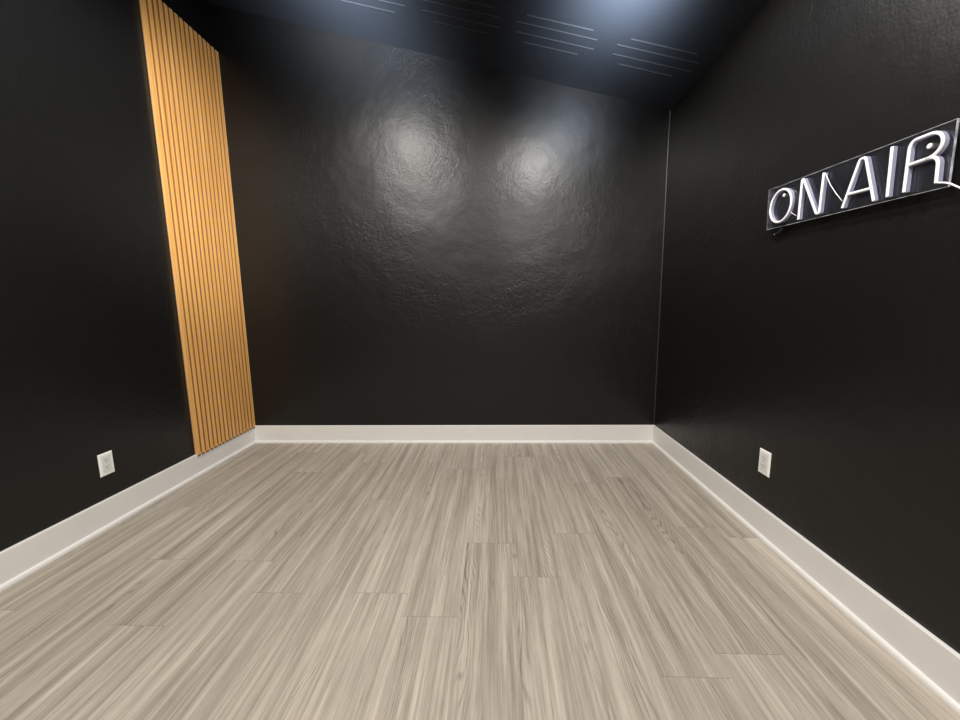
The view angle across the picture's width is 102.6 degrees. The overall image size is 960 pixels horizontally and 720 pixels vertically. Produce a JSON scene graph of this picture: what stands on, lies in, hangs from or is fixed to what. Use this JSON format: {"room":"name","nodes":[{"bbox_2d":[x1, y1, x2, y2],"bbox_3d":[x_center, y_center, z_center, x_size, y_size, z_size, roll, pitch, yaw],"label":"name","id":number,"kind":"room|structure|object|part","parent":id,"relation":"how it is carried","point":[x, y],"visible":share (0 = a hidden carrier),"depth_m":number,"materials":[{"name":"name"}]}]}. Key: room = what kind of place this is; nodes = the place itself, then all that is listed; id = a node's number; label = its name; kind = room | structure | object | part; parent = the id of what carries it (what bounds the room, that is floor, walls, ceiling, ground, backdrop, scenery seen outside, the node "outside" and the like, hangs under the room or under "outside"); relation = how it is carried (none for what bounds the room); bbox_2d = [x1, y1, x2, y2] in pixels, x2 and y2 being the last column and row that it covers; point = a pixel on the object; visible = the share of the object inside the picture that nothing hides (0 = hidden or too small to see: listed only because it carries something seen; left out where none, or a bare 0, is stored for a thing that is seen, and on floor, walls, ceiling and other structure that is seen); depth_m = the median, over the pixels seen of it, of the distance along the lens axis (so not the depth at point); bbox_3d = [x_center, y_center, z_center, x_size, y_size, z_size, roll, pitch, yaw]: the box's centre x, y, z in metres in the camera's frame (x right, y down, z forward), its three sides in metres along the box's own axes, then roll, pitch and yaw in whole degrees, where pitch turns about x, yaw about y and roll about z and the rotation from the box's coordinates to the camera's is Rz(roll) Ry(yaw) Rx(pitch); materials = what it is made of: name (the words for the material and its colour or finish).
{"room":"studio","nodes":[
{"label":"studio","id":0,"kind":"room"},
{"bbox_2d":[0,0,215,551],"bbox_3d":[-1.990,-0.507,0.159,0.100,3.154,5.508,0,8,2],"label":"wall","id":1,"kind":"structure","parent":0,"point":[92,364],"depth_m":1.80,"materials":[{"name":"black paint"}]},
{"bbox_2d":[97,450,114,477],"bbox_3d":[-1.859,0.516,1.914,0.007,0.113,0.070,0,8,2],"label":"wall outlet","id":2,"kind":"object","parent":1,"relation":"attached to","point":[105,460],"visible":1,"depth_m":1.91,"materials":[{"name":"white plastic"}]},
{"bbox_2d":[101,454,112,472],"bbox_3d":[-1.858,0.516,1.914,0.005,0.083,0.045,0,8,2],"label":"receptacle","id":3,"kind":"object","parent":2,"relation":"attached to","point":[106,459],"depth_m":1.91,"materials":[{"name":"white plastic"}]},
{"bbox_2d":[0,428,255,591],"bbox_3d":[-1.906,0.984,0.369,0.026,0.141,5.508,0,8,2],"label":"baseboard","id":4,"kind":"structure","parent":1,"relation":"attached to","point":[24,558],"depth_m":1.88,"materials":[{"name":"white wood"}]},
{"bbox_2d":[139,0,254,456],"bbox_3d":[-1.836,-0.766,2.589,0.020,2.720,0.604,0,8,2],"label":"panel","id":5,"kind":"object","parent":1,"relation":"attached to","point":[184,76],"visible":1,"depth_m":2.52,"materials":[{"name":"brown wood"}]},
{"bbox_2d":[211,4,669,424],"bbox_3d":[-0.256,-0.930,2.867,3.360,3.179,0.100,0,8,2],"label":"wall","id":6,"kind":"structure","parent":0,"point":[423,239],"depth_m":2.82,"materials":[{"name":"black paint"}]},
{"bbox_2d":[254,425,652,442],"bbox_3d":[-0.237,0.583,3.019,3.160,0.141,0.026,0,8,2],"label":"baseboard","id":7,"kind":"structure","parent":6,"relation":"attached to","point":[263,433],"depth_m":3.02,"materials":[{"name":"white wood"}]},
{"bbox_3d":[-0.237,0.644,3.021,3.134,0.019,0.013,0,8,2],"label":"shoe molding","id":8,"kind":"part","parent":7,"relation":"part of","materials":[{"name":"white wood"}]},
{"bbox_2d":[0,443,959,719],"bbox_3d":[-0.339,1.080,0.323,3.360,0.080,5.708,0,8,2],"label":"floor","id":9,"kind":"structure","parent":0,"point":[281,581],"depth_m":1.39,"materials":[{"name":"grey wood"}]},
{"bbox_2d":[208,0,769,109],"bbox_3d":[-0.378,-1.748,-0.080,3.360,0.923,5.708,0,8,2],"label":"ceiling","id":10,"kind":"structure","parent":0,"point":[711,25],"depth_m":2.40,"materials":[{"name":"black paint"}]},
{"bbox_2d":[334,0,410,19],"bbox_3d":[-0.666,-2.113,2.207,0.515,0.126,0.340,0,8,2],"label":"ceiling vent","id":11,"kind":"object","parent":10,"relation":"in","point":[395,9],"visible":1,"depth_m":2.31,"materials":[{"name":"black metal"}]},
{"bbox_2d":[415,0,505,40],"bbox_3d":[-0.110,-1.982,2.204,0.515,0.126,0.340,0,8,2],"label":"ceiling vent","id":12,"kind":"object","parent":10,"relation":"in","point":[482,19],"visible":1,"depth_m":2.22,"materials":[{"name":"black metal"}]},
{"bbox_2d":[510,7,603,60],"bbox_3d":[0.431,-1.856,2.202,0.515,0.126,0.340,0,8,2],"label":"ceiling vent","id":13,"kind":"object","parent":10,"relation":"in","point":[531,28],"visible":1,"depth_m":2.19,"materials":[{"name":"black metal"}]},
{"bbox_2d":[606,31,706,81],"bbox_3d":[0.998,-1.724,2.200,0.515,0.126,0.340,0,8,2],"label":"ceiling vent","id":14,"kind":"object","parent":10,"relation":"in","point":[634,52],"visible":1,"depth_m":2.18,"materials":[{"name":"black metal"}]},
{"bbox_2d":[655,0,959,653],"bbox_3d":[1.273,-0.150,0.086,0.100,2.380,5.508,0,8,2],"label":"wall","id":15,"kind":"structure","parent":0,"point":[828,346],"depth_m":1.40,"materials":[{"name":"black paint"}]},
{"bbox_2d":[653,110,670,424],"bbox_3d":[1.323,-0.608,2.800,0.006,2.235,0.006,0,8,2],"label":"trim","id":16,"kind":"structure","parent":15,"relation":"attached to","point":[670,110],"depth_m":2.79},
{"bbox_2d":[758,448,771,477],"bbox_3d":[1.289,0.465,1.744,0.007,0.113,0.070,0,8,2],"label":"wall outlet","id":17,"kind":"object","parent":15,"relation":"attached to","point":[764,465],"visible":1,"depth_m":1.74,"materials":[{"name":"white plastic"}]},
{"bbox_2d":[759,452,767,472],"bbox_3d":[1.288,0.465,1.744,0.005,0.083,0.045,0,8,2],"label":"receptacle","id":18,"kind":"object","parent":17,"relation":"attached to","point":[763,457],"depth_m":1.74,"materials":[{"name":"white plastic"}]},
{"bbox_2d":[651,425,959,715],"bbox_3d":[1.225,0.958,0.246,0.026,0.141,5.508,0,8,2],"label":"baseboard","id":19,"kind":"structure","parent":15,"relation":"attached to","point":[934,663],"depth_m":1.34,"materials":[{"name":"white wood"}]},
{"bbox_2d":[767,118,959,236],"bbox_3d":[1.245,-0.543,1.298,0.045,0.277,0.780,0,8,2],"label":"sign","id":20,"kind":"object","parent":15,"relation":"attached to","point":[922,162],"visible":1,"depth_m":1.20,"materials":[{"name":"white plastic"}]}
]}

